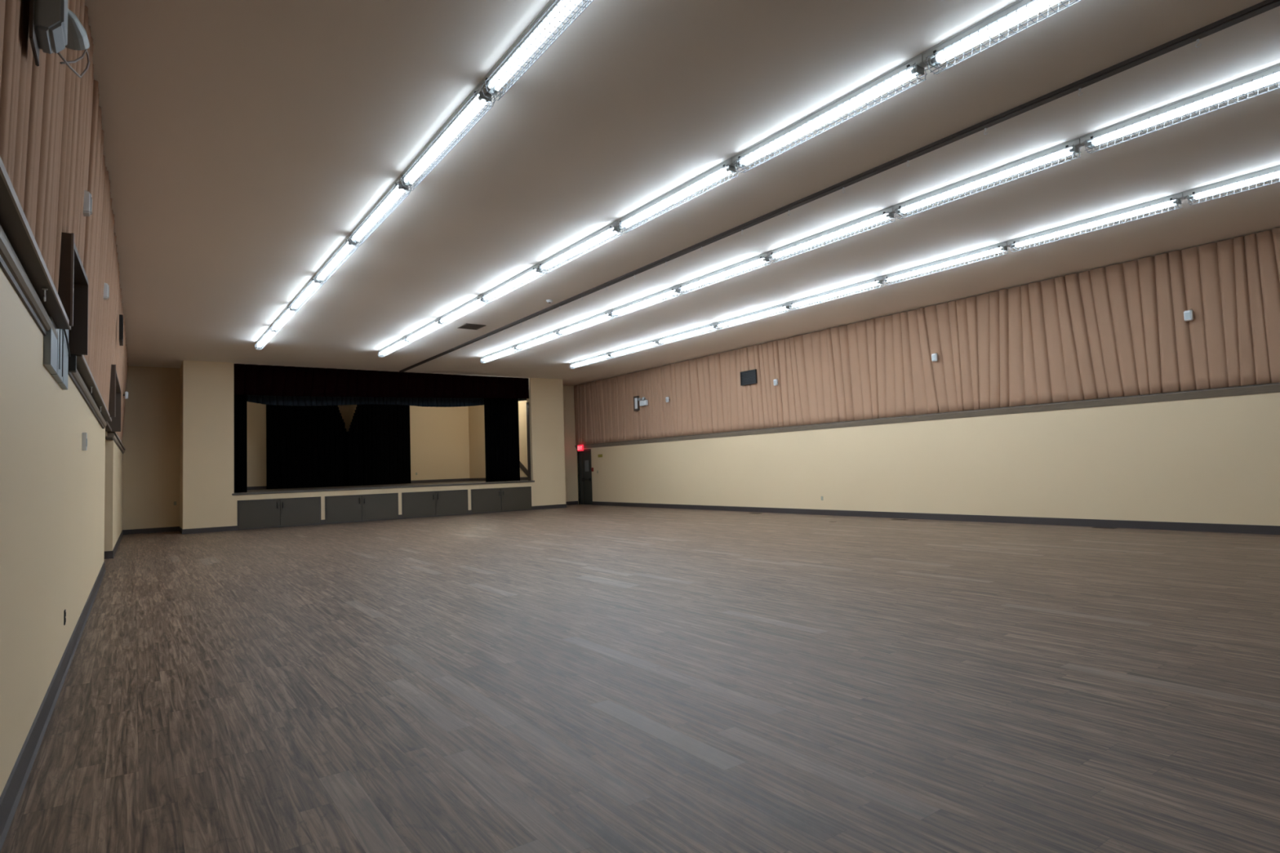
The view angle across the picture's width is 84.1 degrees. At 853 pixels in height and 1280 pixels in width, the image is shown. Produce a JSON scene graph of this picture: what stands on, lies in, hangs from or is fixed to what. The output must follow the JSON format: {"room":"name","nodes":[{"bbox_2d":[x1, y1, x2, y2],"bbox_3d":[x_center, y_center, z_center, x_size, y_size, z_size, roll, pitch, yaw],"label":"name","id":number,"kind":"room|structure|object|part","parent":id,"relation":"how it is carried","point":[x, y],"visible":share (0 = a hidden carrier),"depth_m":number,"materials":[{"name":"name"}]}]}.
{"room":"community hall","nodes":[
{"label":"community hall","id":0,"kind":"room"},
{"bbox_2d":[0,267,105,796],"bbox_3d":[-4.265,-0.620,5.010,0.250,5.020,21.001,0,-4,-35],"label":"wall","id":1,"kind":"structure","parent":0,"point":[52,489],"depth_m":4.02,"materials":[{"name":"beige paint"}]},
{"bbox_2d":[0,155,71,338],"bbox_3d":[-0.977,-0.929,0.580,0.203,0.152,9.951,0,-4,-35],"label":"trim","id":2,"kind":"structure","parent":1,"relation":"attached to","point":[22,262],"depth_m":3.18,"materials":[{"name":"brown wood"}]},
{"bbox_3d":[-1.003,-0.924,0.560,0.183,0.098,9.950,0,-4,-35],"label":"moulding","id":3,"kind":"part","parent":2,"relation":"part of","materials":[{"name":"grey wood"}]},
{"bbox_2d":[41,288,48,301],"bbox_3d":[-3.097,-0.684,3.695,0.039,0.069,0.023,-4,-4,28],"label":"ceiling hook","id":4,"kind":"object","parent":1,"relation":"attached to","point":[44,289],"visible":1,"depth_m":3.69,"materials":[{"name":"metal"}]},
{"bbox_2d":[0,561,106,852],"bbox_3d":[-3.703,1.758,4.300,0.266,0.155,19.512,0,-4,-36],"label":"baseboard","id":5,"kind":"structure","parent":1,"relation":"attached to","point":[11,796],"depth_m":4.03,"materials":[{"name":"plastic"}]},
{"bbox_2d":[43,315,71,390],"bbox_3d":[-3.995,-0.616,4.889,0.056,0.580,1.430,0,-4,-36],"label":"wall panel","id":6,"kind":"object","parent":1,"relation":"attached to","point":[56,353],"visible":0.64,"depth_m":4.73,"materials":[{"name":"grey metal"}]},
{"bbox_3d":[-4.153,-0.779,5.097,0.030,0.220,0.930,0,-4,-35],"label":"panel","id":7,"kind":"part","parent":6,"relation":"part of","materials":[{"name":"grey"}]},
{"bbox_2d":[0,0,128,443],"bbox_3d":[-6.736,-1.553,8.938,0.191,2.505,29.924,0,-4,-35],"label":"pleated curtain","id":8,"kind":"object","parent":1,"relation":"hanging from","point":[51,133],"visible":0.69,"depth_m":4.43,"materials":[{"name":"beige fabric"}]},
{"bbox_2d":[29,0,89,78],"bbox_3d":[-2.754,-1.840,3.473,0.145,0.574,1.210,0,-4,-28],"label":"emergency light","id":9,"kind":"object","parent":8,"relation":"attached to","point":[53,27],"visible":1,"depth_m":3.04,"materials":[{"name":"grey plastic"}]},
{"bbox_3d":[-2.574,-1.810,3.022,0.012,0.450,0.250,0,-4,-35],"label":"plate","id":10,"kind":"part","parent":9,"relation":"part of","materials":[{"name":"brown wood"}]},
{"bbox_2d":[83,190,92,216],"bbox_3d":[-4.540,-1.828,5.786,0.118,0.207,0.142,0,-4,-36],"label":"wall speaker","id":11,"kind":"object","parent":8,"relation":"attached to","point":[87,204],"visible":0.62,"depth_m":5.76,"materials":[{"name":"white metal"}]},
{"bbox_2d":[103,283,109,299],"bbox_3d":[-6.421,-1.627,8.490,0.118,0.207,0.142,0,-4,-36],"label":"wall speaker","id":12,"kind":"object","parent":8,"relation":"attached to","point":[106,289],"visible":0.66,"depth_m":8.46,"materials":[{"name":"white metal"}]},
{"bbox_2d":[119,314,123,346],"bbox_3d":[-8.875,-1.643,12.147,0.050,0.420,0.660,0,-4,-36],"label":"wall vent","id":13,"kind":"object","parent":8,"relation":"attached to","point":[121,317],"visible":1,"depth_m":11.88,"materials":[{"name":"black metal"}]},
{"bbox_2d":[123,391,128,399],"bbox_3d":[-13.151,-0.808,18.149,0.118,0.207,0.142,0,-4,-36],"label":"wall speaker","id":14,"kind":"object","parent":8,"relation":"attached to","point":[126,394],"visible":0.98,"depth_m":18.11,"materials":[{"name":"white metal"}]},
{"bbox_2d":[63,609,66,625],"bbox_3d":[-4.549,1.510,5.618,0.010,0.116,0.072,0,-4,-36],"label":"wall outlet","id":15,"kind":"object","parent":1,"relation":"attached to","point":[64,611],"visible":1,"depth_m":5.59,"materials":[{"name":"black metal"}]},
{"bbox_2d":[67,354,76,372],"bbox_3d":[-4.468,-0.495,5.570,0.070,0.130,0.100,0,-4,-36],"label":"junction box","id":16,"kind":"object","parent":1,"relation":"attached to","point":[73,359],"visible":0.52,"depth_m":5.54,"materials":[{"name":"black metal"}]},
{"bbox_2d":[57,231,88,355],"bbox_3d":[-4.281,-0.914,4.960,0.620,0.603,1.303,0,-4,-36],"label":"window","id":17,"kind":"structure","parent":1,"relation":"in","point":[73,287],"depth_m":5.30,"materials":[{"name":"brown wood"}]},
{"bbox_3d":[-3.689,-0.954,4.615,0.012,0.603,0.051,0,-4,-35],"label":"casing","id":18,"kind":"part","parent":17,"relation":"part of","materials":[{"name":"brown wood"}]},
{"bbox_2d":[81,432,87,450],"bbox_3d":[-5.740,0.157,7.341,0.039,0.180,0.140,0,-4,-36],"label":"thermostat","id":19,"kind":"object","parent":1,"relation":"attached to","point":[84,442],"visible":1,"depth_m":7.29,"materials":[{"name":"white plastic"}]},
{"bbox_2d":[67,354,111,428],"bbox_3d":[-6.588,-0.278,8.527,0.203,0.152,7.152,0,-4,-35],"label":"trim","id":20,"kind":"structure","parent":1,"relation":"attached to","point":[83,379],"depth_m":7.34,"materials":[{"name":"brown wood"}]},
{"bbox_3d":[-6.614,-0.273,8.508,0.138,0.098,7.151,0,-4,-35],"label":"moulding","id":21,"kind":"part","parent":20,"relation":"part of","materials":[{"name":"grey wood"}]},
{"bbox_2d":[105,364,120,431],"bbox_3d":[-9.366,-0.426,12.126,0.770,0.803,3.703,0,-4,-36],"label":"window","id":22,"kind":"structure","parent":1,"relation":"in","point":[114,402],"depth_m":12.35,"materials":[{"name":"brown wood"}]},
{"bbox_3d":[-8.018,-0.546,10.850,0.012,0.803,0.051,0,-4,-35],"label":"casing","id":23,"kind":"part","parent":22,"relation":"part of","materials":[{"name":"brown wood"}]},
{"bbox_2d":[104,431,123,551],"bbox_3d":[-12.998,0.384,17.197,0.600,5.020,9.054,0,-4,-35],"label":"wall","id":24,"kind":"structure","parent":0,"point":[113,476],"depth_m":14.38,"materials":[{"name":"beige paint"}]},
{"bbox_2d":[104,529,123,559],"bbox_3d":[-12.902,2.843,17.576,0.618,0.150,8.194,0,-4,-31],"label":"baseboard","id":25,"kind":"structure","parent":24,"relation":"attached to","point":[108,554],"depth_m":14.62,"materials":[{"name":"plastic"}]},
{"bbox_2d":[105,431,125,453],"bbox_3d":[-12.857,0.454,17.469,0.158,0.152,8.742,0,-4,-35],"label":"trim","id":26,"kind":"structure","parent":24,"relation":"attached to","point":[110,435],"depth_m":15.01,"materials":[{"name":"brown wood"}]},
{"bbox_2d":[122,365,180,529],"bbox_3d":[-14.911,0.697,21.469,1.667,5.020,0.150,0,-4,-36],"label":"wall","id":27,"kind":"structure","parent":0,"point":[151,427],"depth_m":21.48,"materials":[{"name":"beige paint"}]},
{"bbox_2d":[246,401,469,486],"bbox_3d":[-12.781,0.585,30.326,11.820,3.922,0.150,0,-4,-36],"label":"wall","id":28,"kind":"structure","parent":0,"point":[440,442],"depth_m":32.41,"materials":[{"name":"beige paint"}]},
{"bbox_2d":[247,476,528,489],"bbox_3d":[-10.555,2.228,27.189,11.420,0.130,7.307,0,-4,-36],"label":"baseboard","id":29,"kind":"structure","parent":28,"relation":"attached to","point":[526,477],"depth_m":32.28,"materials":[{"name":"plastic"}]},
{"bbox_2d":[179,360,565,528],"bbox_3d":[-8.602,0.676,24.862,12.545,5.020,1.857,0,-4,-36],"label":"wall","id":30,"kind":"structure","parent":0,"point":[206,388],"depth_m":21.11,"materials":[{"name":"beige paint"}]},
{"bbox_2d":[123,501,577,534],"bbox_3d":[-8.424,3.103,24.721,15.531,0.150,1.769,0,-4,-36],"label":"baseboard","id":31,"kind":"structure","parent":30,"relation":"attached to","point":[181,531],"depth_m":21.23,"materials":[{"name":"plastic"}]},
{"bbox_2d":[234,364,528,398],"bbox_3d":[-8.245,-1.404,24.282,9.851,0.940,0.063,0,-4,-36],"label":"valance","id":32,"kind":"object","parent":30,"relation":"hanging from","point":[249,379],"visible":1,"depth_m":23.66,"materials":[{"name":"black fabric"}]},
{"bbox_2d":[231,480,534,495],"bbox_3d":[-8.123,2.056,24.082,9.982,0.055,0.280,0,-4,-36],"label":"trim","id":33,"kind":"structure","parent":30,"relation":"attached to","point":[461,484],"depth_m":23.45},
{"bbox_2d":[246,395,526,407],"bbox_3d":[-8.475,-1.030,25.075,10.222,0.761,0.091,0,-4,-36],"label":"valance","id":34,"kind":"object","parent":30,"relation":"hanging from","point":[304,401],"visible":0.43,"depth_m":24.30,"materials":[{"name":"grey fabric"}]},
{"bbox_2d":[526,402,531,480],"bbox_3d":[-4.258,0.570,27.143,0.030,3.002,0.190,0,-4,-36],"label":"trim","id":35,"kind":"structure","parent":30,"relation":"attached to","point":[527,403],"depth_m":27.11,"materials":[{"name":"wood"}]},
{"bbox_2d":[239,480,528,493],"bbox_3d":[-10.481,2.338,27.171,11.520,0.098,7.607,0,-4,-36],"label":"floor","id":36,"kind":"structure","parent":0,"point":[465,482],"depth_m":26.78,"materials":[{"name":"wood"}]},
{"bbox_2d":[234,394,247,493],"bbox_3d":[-12.494,0.245,21.928,0.635,3.592,0.073,0,-4,-36],"label":"stage curtain","id":37,"kind":"object","parent":36,"relation":"on","point":[240,401],"visible":0.44,"depth_m":21.99,"materials":[{"name":"black fabric"}]},
{"bbox_2d":[266,404,347,488],"bbox_3d":[-13.417,0.571,28.747,3.053,3.792,0.084,0,-4,-36],"label":"stage curtain","id":38,"kind":"object","parent":36,"relation":"on","point":[307,446],"visible":0.91,"depth_m":28.67,"materials":[{"name":"black fabric"}]},
{"bbox_2d":[347,404,410,485],"bbox_3d":[-11.056,0.573,30.189,2.595,3.792,0.080,0,-4,-36],"label":"stage curtain","id":39,"kind":"object","parent":36,"relation":"on","point":[379,437],"visible":0.91,"depth_m":30.16,"materials":[{"name":"black fabric"}]},
{"bbox_2d":[484,398,519,482],"bbox_3d":[-5.220,0.288,26.980,1.406,3.592,0.097,0,-4,-36],"label":"stage curtain","id":40,"kind":"object","parent":36,"relation":"on","point":[502,459],"visible":0.82,"depth_m":26.93,"materials":[{"name":"black fabric"}]},
{"bbox_2d":[468,400,528,478],"bbox_3d":[-5.881,0.365,30.617,0.150,3.922,7.407,0,-4,-36],"label":"wall","id":41,"kind":"structure","parent":0,"point":[476,413],"depth_m":32.45,"materials":[{"name":"beige paint"}]},
{"bbox_2d":[520,462,528,476],"bbox_3d":[-4.660,1.677,28.737,0.029,1.200,2.100,0,-4,-36],"label":"trim","id":42,"kind":"structure","parent":41,"relation":"attached to","point":[522,467],"depth_m":28.76,"materials":[{"name":"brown wood"}]},
{"bbox_2d":[562,385,577,502],"bbox_3d":[-3.300,0.777,29.752,1.769,5.020,0.150,0,-4,-36],"label":"wall","id":43,"kind":"structure","parent":0,"point":[571,461],"depth_m":29.92,"materials":[{"name":"beige paint"}]},
{"bbox_2d":[0,504,1279,852],"bbox_3d":[-1.301,2.275,12.461,18.781,0.100,30.450,0,-4,-36],"label":"floor","id":44,"kind":"structure","parent":0,"point":[574,678],"depth_m":4.65,"materials":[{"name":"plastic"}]},
{"bbox_2d":[237,496,320,530],"bbox_3d":[-11.230,2.677,22.070,2.320,0.885,0.764,0,-4,-36],"label":"base cabinet","id":45,"kind":"object","parent":44,"relation":"on","point":[252,514],"visible":0.99,"depth_m":21.77,"materials":[{"name":"grey wood"}]},
{"bbox_3d":[-11.504,2.648,21.482,1.102,0.785,0.028,0,-4,-35],"label":"door","id":46,"kind":"part","parent":45,"relation":"part of","materials":[{"name":"grey paint"}]},
{"bbox_3d":[-10.592,2.654,22.133,1.122,0.785,0.028,0,-4,-35],"label":"door","id":47,"kind":"part","parent":45,"relation":"part of","materials":[{"name":"grey paint"}]},
{"bbox_2d":[324,493,398,524],"bbox_3d":[-9.254,2.691,23.480,2.305,0.885,0.764,0,-4,-36],"label":"base cabinet","id":48,"kind":"object","parent":44,"relation":"on","point":[371,507],"visible":1,"depth_m":23.18,"materials":[{"name":"grey wood"}]},
{"bbox_3d":[-9.532,2.661,22.889,1.077,0.785,0.028,0,-4,-35],"label":"door","id":49,"kind":"part","parent":48,"relation":"part of","materials":[{"name":"grey paint"}]},
{"bbox_3d":[-8.627,2.668,23.535,1.132,0.785,0.028,0,-4,-35],"label":"door","id":50,"kind":"part","parent":48,"relation":"part of","materials":[{"name":"grey paint"}]},
{"bbox_2d":[401,489,468,519],"bbox_3d":[-7.269,2.705,24.895,2.340,0.885,0.764,0,-4,-36],"label":"base cabinet","id":51,"kind":"object","parent":44,"relation":"on","point":[438,503],"visible":0.99,"depth_m":24.59,"materials":[{"name":"grey wood"}]},
{"bbox_3d":[-7.550,2.675,24.303,1.107,0.785,0.028,0,-4,-35],"label":"door","id":52,"kind":"part","parent":51,"relation":"part of","materials":[{"name":"grey paint"}]},
{"bbox_3d":[-6.630,2.682,24.959,1.137,0.785,0.028,0,-4,-35],"label":"door","id":53,"kind":"part","parent":51,"relation":"part of","materials":[{"name":"grey paint"}]},
{"bbox_2d":[471,486,531,514],"bbox_3d":[-5.250,2.719,26.335,2.390,0.885,0.764,0,-4,-36],"label":"base cabinet","id":54,"kind":"object","parent":44,"relation":"on","point":[506,499],"visible":0.98,"depth_m":26.04,"materials":[{"name":"grey wood"}]},
{"bbox_3d":[-5.553,2.689,25.728,1.104,0.785,0.028,0,-4,-35],"label":"door","id":55,"kind":"part","parent":54,"relation":"part of","materials":[{"name":"grey paint"}]},
{"bbox_3d":[-4.606,2.696,26.403,1.174,0.785,0.028,0,-4,-35],"label":"door","id":56,"kind":"part","parent":54,"relation":"part of","materials":[{"name":"grey paint"}]},
{"bbox_2d":[1091,526,1115,528],"bbox_3d":[8.864,1.935,13.558,0.140,0.008,0.380,0,-4,-36],"label":"floor vent","id":57,"kind":"object","parent":44,"relation":"in","point":[1095,526],"visible":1,"depth_m":13.55,"materials":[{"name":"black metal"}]},
{"bbox_2d":[84,0,1279,386],"bbox_3d":[-1.477,-2.858,12.758,18.781,0.150,30.450,0,-4,-36],"label":"ceiling","id":58,"kind":"structure","parent":0,"point":[245,141],"depth_m":8.29,"materials":[{"name":"paint"}]},
{"bbox_2d":[254,324,277,349],"bbox_3d":[-9.165,-2.156,17.382,0.190,0.193,2.432,0,-4,-36],"label":"fluorescent fixture","id":59,"kind":"object","parent":58,"relation":"attached to","point":[264,339],"visible":0.88,"depth_m":17.28,"materials":[{"name":"white metal"}]},
{"bbox_2d":[269,303,296,333],"bbox_3d":[-7.750,-2.319,15.400,0.190,0.193,2.432,0,-4,-36],"label":"fluorescent fixture","id":60,"kind":"object","parent":58,"relation":"attached to","point":[281,319],"visible":0.93,"depth_m":15.33,"materials":[{"name":"white"}]},
{"bbox_2d":[288,275,323,312],"bbox_3d":[-6.335,-2.482,13.419,0.190,0.193,2.432,0,-4,-36],"label":"fluorescent fixture","id":61,"kind":"object","parent":58,"relation":"attached to","point":[310,286],"visible":0.97,"depth_m":13.31,"materials":[{"name":"white"}]},
{"bbox_2d":[313,234,359,284],"bbox_3d":[-4.921,-2.645,11.438,0.190,0.193,2.432,0,-4,-36],"label":"fluorescent fixture","id":62,"kind":"object","parent":58,"relation":"attached to","point":[343,250],"visible":0.97,"depth_m":11.31,"materials":[{"name":"white"}]},
{"bbox_2d":[347,175,411,247],"bbox_3d":[-3.506,-2.808,9.456,0.190,0.193,2.432,0,-4,-36],"label":"fluorescent fixture","id":63,"kind":"object","parent":58,"relation":"attached to","point":[394,192],"visible":0.97,"depth_m":9.29,"materials":[{"name":"white"}]},
{"bbox_2d":[377,336,409,356],"bbox_3d":[-6.659,-2.138,19.169,0.190,0.193,2.432,0,-4,-36],"label":"fluorescent fixture","id":64,"kind":"object","parent":58,"relation":"attached to","point":[401,341],"visible":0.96,"depth_m":19.06,"materials":[{"name":"white"}]},
{"bbox_2d":[404,317,444,342],"bbox_3d":[-5.244,-2.301,17.188,0.190,0.193,2.432,0,-4,-36],"label":"fluorescent fixture","id":65,"kind":"object","parent":58,"relation":"attached to","point":[434,323],"visible":0.93,"depth_m":17.07,"materials":[{"name":"white plastic"}]},
{"bbox_2d":[398,80,495,191],"bbox_3d":[-2.092,-2.971,7.475,0.190,0.193,2.432,0,-4,-36],"label":"fluorescent fixture","id":66,"kind":"object","parent":58,"relation":"attached to","point":[473,104],"visible":1,"depth_m":7.25,"materials":[{"name":"white plastic"}]},
{"bbox_2d":[438,294,486,325],"bbox_3d":[-3.830,-2.464,15.206,0.190,0.193,2.432,0,-4,-36],"label":"fluorescent fixture","id":67,"kind":"object","parent":58,"relation":"attached to","point":[476,301],"visible":0.94,"depth_m":15.09,"materials":[{"name":"white plastic"}]},
{"bbox_2d":[457,323,486,329],"bbox_3d":[-4.093,-2.427,17.264,0.500,0.012,0.580,0,-4,-36],"label":"ceiling vent","id":68,"kind":"object","parent":58,"relation":"in","point":[467,326],"visible":1,"depth_m":17.25,"materials":[{"name":"brown"}]},
{"bbox_2d":[480,344,519,363],"bbox_3d":[-4.170,-2.121,20.945,0.190,0.193,2.432,0,-4,-36],"label":"fluorescent fixture","id":69,"kind":"object","parent":58,"relation":"attached to","point":[511,348],"visible":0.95,"depth_m":20.83,"materials":[{"name":"white plastic"}]},
{"bbox_2d":[480,263,542,303],"bbox_3d":[-2.415,-2.627,13.225,0.190,0.193,2.432,0,-4,-36],"label":"fluorescent fixture","id":70,"kind":"object","parent":58,"relation":"attached to","point":[531,271],"visible":0.99,"depth_m":13.10,"materials":[{"name":"white"}]},
{"bbox_2d":[480,0,593,101],"bbox_3d":[-0.677,-3.134,5.493,0.190,0.193,2.432,0,-4,-36],"label":"fluorescent fixture","id":71,"kind":"object","parent":58,"relation":"attached to","point":[554,13],"visible":1,"depth_m":5.75,"materials":[{"name":"white"}]},
{"bbox_2d":[515,328,560,351],"bbox_3d":[-2.756,-2.284,18.963,0.190,0.193,2.432,0,-4,-36],"label":"fluorescent fixture","id":72,"kind":"object","parent":58,"relation":"attached to","point":[541,338],"visible":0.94,"depth_m":18.84,"materials":[{"name":"white plastic"}]},
{"bbox_2d":[537,220,622,274],"bbox_3d":[-1.000,-2.790,11.244,0.190,0.193,2.432,0,-4,-36],"label":"fluorescent fixture","id":73,"kind":"object","parent":58,"relation":"attached to","point":[610,229],"visible":0.97,"depth_m":11.08,"materials":[{"name":"white"}]},
{"bbox_2d":[556,309,613,336],"bbox_3d":[-1.341,-2.447,16.982,0.190,0.193,2.432,0,-4,-36],"label":"fluorescent fixture","id":74,"kind":"object","parent":58,"relation":"attached to","point":[571,327],"visible":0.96,"depth_m":16.85,"materials":[{"name":"white"}]},
{"bbox_2d":[568,351,612,368],"bbox_3d":[-1.613,-2.103,22.769,0.190,0.193,2.432,0,-4,-36],"label":"fluorescent fixture","id":75,"kind":"object","parent":58,"relation":"attached to","point":[605,355],"visible":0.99,"depth_m":22.68,"materials":[{"name":"white plastic"}]},
{"bbox_2d":[608,338,659,358],"bbox_3d":[-0.198,-2.266,20.788,0.190,0.193,2.432,0,-4,-36],"label":"fluorescent fixture","id":76,"kind":"object","parent":58,"relation":"attached to","point":[621,351],"visible":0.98,"depth_m":20.69,"materials":[{"name":"white"}]},
{"bbox_2d":[609,284,681,318],"bbox_3d":[0.073,-2.610,15.000,0.190,0.193,2.432,0,-4,-36],"label":"fluorescent fixture","id":77,"kind":"object","parent":58,"relation":"attached to","point":[659,295],"visible":0.98,"depth_m":14.88,"materials":[{"name":"white"}]},
{"bbox_2d":[616,156,738,233],"bbox_3d":[0.414,-2.953,9.262,0.190,0.193,2.432,0,-4,-36],"label":"fluorescent fixture","id":78,"kind":"object","parent":58,"relation":"attached to","point":[725,168],"visible":0.97,"depth_m":9.08,"materials":[{"name":"white plastic"}]},
{"bbox_2d":[656,322,717,345],"bbox_3d":[1.217,-2.429,18.806,0.190,0.193,2.432,0,-4,-36],"label":"fluorescent fixture","id":79,"kind":"object","parent":58,"relation":"attached to","point":[693,331],"visible":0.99,"depth_m":18.70,"materials":[{"name":"white"}]},
{"bbox_2d":[676,252,770,294],"bbox_3d":[1.488,-2.773,13.019,0.190,0.193,2.432,0,-4,-36],"label":"fluorescent fixture","id":80,"kind":"object","parent":58,"relation":"attached to","point":[726,271],"visible":1,"depth_m":12.88,"materials":[{"name":"white plastic"}]},
{"bbox_2d":[715,302,790,329],"bbox_3d":[2.631,-2.592,16.825,0.190,0.193,2.432,0,-4,-36],"label":"fluorescent fixture","id":81,"kind":"object","parent":58,"relation":"attached to","point":[770,310],"visible":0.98,"depth_m":16.71,"materials":[{"name":"white plastic"}]},
{"bbox_2d":[732,53,928,173],"bbox_3d":[1.829,-3.116,7.281,0.190,0.193,2.432,0,-4,-36],"label":"fluorescent fixture","id":82,"kind":"object","parent":58,"relation":"attached to","point":[913,67],"visible":1,"depth_m":7.05,"materials":[{"name":"white"}]},
{"bbox_2d":[766,205,896,262],"bbox_3d":[2.903,-2.936,11.037,0.190,0.193,2.432,0,-4,-36],"label":"fluorescent fixture","id":83,"kind":"object","parent":58,"relation":"attached to","point":[886,213],"visible":1,"depth_m":10.87,"materials":[{"name":"white"}]},
{"bbox_2d":[787,275,884,310],"bbox_3d":[4.046,-2.755,14.844,0.190,0.193,2.432,0,-4,-36],"label":"fluorescent fixture","id":84,"kind":"object","parent":58,"relation":"attached to","point":[865,284],"visible":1,"depth_m":14.72,"materials":[{"name":"white"}]},
{"bbox_2d":[399,0,1279,372],"bbox_3d":[0.041,-2.813,12.743,0.115,0.045,28.273,0,-4,-36],"label":"trim","id":85,"kind":"structure","parent":58,"relation":"attached to","point":[1264,6],"depth_m":7.78,"materials":[{"name":"black metal"}]},
{"bbox_2d":[881,240,1009,285],"bbox_3d":[5.460,-2.918,12.862,0.190,0.193,2.432,0,-4,-36],"label":"fluorescent fixture","id":86,"kind":"object","parent":58,"relation":"attached to","point":[1001,246],"visible":1,"depth_m":12.72,"materials":[{"name":"white plastic"}]},
{"bbox_2d":[892,137,1084,218],"bbox_3d":[4.317,-3.099,9.056,0.190,0.193,2.432,0,-4,-36],"label":"fluorescent fixture","id":87,"kind":"object","parent":58,"relation":"attached to","point":[1070,147],"visible":1,"depth_m":8.88,"materials":[{"name":"white"}]},
{"bbox_2d":[921,0,1081,74],"bbox_3d":[3.243,-3.279,5.299,0.190,0.193,2.432,0,-4,-36],"label":"fluorescent fixture","id":88,"kind":"object","parent":58,"relation":"attached to","point":[1016,12],"visible":1,"depth_m":5.79,"materials":[{"name":"white"}]},
{"bbox_2d":[1006,191,1185,252],"bbox_3d":[6.875,-3.081,10.881,0.190,0.193,2.432,0,-4,-36],"label":"fluorescent fixture","id":89,"kind":"object","parent":58,"relation":"attached to","point":[1160,203],"visible":1,"depth_m":10.72,"materials":[{"name":"white"}]},
{"bbox_2d":[1080,62,1279,153],"bbox_3d":[5.732,-3.262,7.075,0.190,0.193,2.432,0,-4,-36],"label":"fluorescent fixture","id":90,"kind":"object","parent":58,"relation":"attached to","point":[1269,75],"visible":1,"depth_m":7.24,"materials":[{"name":"white"}]},
{"bbox_2d":[1182,164,1279,204],"bbox_3d":[8.290,-3.244,8.899,0.190,0.193,2.432,0,-4,-36],"label":"fluorescent fixture","id":91,"kind":"object","parent":58,"relation":"attached to","point":[1272,172],"visible":1,"depth_m":9.42,"materials":[{"name":"white"}]},
{"bbox_2d":[576,229,1279,525],"bbox_3d":[6.093,-0.227,17.946,0.200,5.020,30.050,0,-4,-36],"label":"wall","id":92,"kind":"structure","parent":0,"point":[1216,460],"depth_m":15.22,"materials":[{"name":"beige paint"}]},
{"bbox_2d":[577,444,583,451],"bbox_3d":[-2.479,0.893,29.559,0.066,0.250,0.400,0,-4,-36],"label":"exit sign","id":93,"kind":"object","parent":92,"relation":"attached to","point":[580,447],"visible":1,"depth_m":29.51,"materials":[{"name":"red plastic"}]},
{"bbox_2d":[577,448,592,504],"bbox_3d":[-2.250,2.097,29.537,0.215,2.290,1.100,0,-4,-36],"label":"door","id":94,"kind":"structure","parent":92,"relation":"in","point":[584,473],"depth_m":29.53,"materials":[{"name":"black metal"}]},
{"bbox_2d":[633,395,639,410],"bbox_3d":[-0.133,-0.856,26.267,0.040,0.540,0.300,0,-4,-36],"label":"intercom","id":95,"kind":"object","parent":92,"relation":"attached to","point":[636,402],"visible":0.97,"depth_m":26.25,"materials":[{"name":"plastic"}]},
{"bbox_3d":[-0.129,-0.856,26.270,0.030,0.400,0.180,0,-4,-35],"label":"panel","id":96,"kind":"part","parent":95,"relation":"part of","materials":[{"name":"white plastic"}]},
{"bbox_2d":[573,227,1279,445],"bbox_3d":[5.890,-1.459,17.945,0.107,2.518,29.924,0,-4,-36],"label":"pleated curtain","id":97,"kind":"object","parent":92,"relation":"hanging from","point":[1117,330],"visible":0.99,"depth_m":15.21,"materials":[{"name":"beige fabric"}]},
{"bbox_2d":[637,396,648,406],"bbox_3d":[0.096,-0.912,25.819,0.188,0.305,0.400,0,-4,-36],"label":"emergency light","id":98,"kind":"object","parent":97,"relation":"attached to","point":[644,402],"visible":1,"depth_m":25.76,"materials":[{"name":"white plastic"}]},
{"bbox_2d":[740,368,756,385],"bbox_3d":[3.279,-1.481,21.464,0.050,0.420,0.660,0,-4,-36],"label":"wall vent","id":99,"kind":"object","parent":97,"relation":"attached to","point":[747,377],"visible":1,"depth_m":21.46,"materials":[{"name":"black metal"}]},
{"bbox_2d":[773,378,777,386],"bbox_3d":[3.939,-1.287,20.530,0.118,0.207,0.142,0,-4,-36],"label":"wall speaker","id":100,"kind":"object","parent":97,"relation":"attached to","point":[775,381],"visible":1,"depth_m":20.48,"materials":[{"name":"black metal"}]},
{"bbox_2d":[931,352,938,361],"bbox_3d":[6.844,-1.612,16.461,0.118,0.207,0.142,0,-4,-36],"label":"wall speaker","id":101,"kind":"object","parent":97,"relation":"attached to","point":[934,356],"visible":1,"depth_m":16.43,"materials":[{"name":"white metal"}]},
{"bbox_2d":[1183,308,1195,321],"bbox_3d":[9.682,-1.967,12.520,0.118,0.207,0.142,0,-4,-36],"label":"wall speaker","id":102,"kind":"object","parent":97,"relation":"attached to","point":[1188,315],"visible":1,"depth_m":12.49,"materials":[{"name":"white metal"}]},
{"bbox_2d":[1184,311,1190,319],"bbox_3d":[9.633,-1.947,12.493,0.005,0.120,0.080,0,-4,-35],"label":"sensor","id":103,"kind":"object","parent":102,"relation":"attached to","point":[1187,314],"depth_m":12.49,"materials":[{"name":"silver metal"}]},
{"bbox_2d":[574,382,1279,448],"bbox_3d":[5.993,-0.126,17.866,0.095,0.155,30.050,0,-4,-36],"label":"trim","id":104,"kind":"structure","parent":92,"relation":"attached to","point":[1275,387],"depth_m":15.27,"materials":[{"name":"grey wood"}]},
{"bbox_2d":[591,501,1279,534],"bbox_3d":[6.426,2.165,17.266,0.020,0.145,28.880,0,-4,-36],"label":"baseboard","id":105,"kind":"structure","parent":92,"relation":"attached to","point":[1210,527],"depth_m":15.23,"materials":[{"name":"plastic"}]}
]}

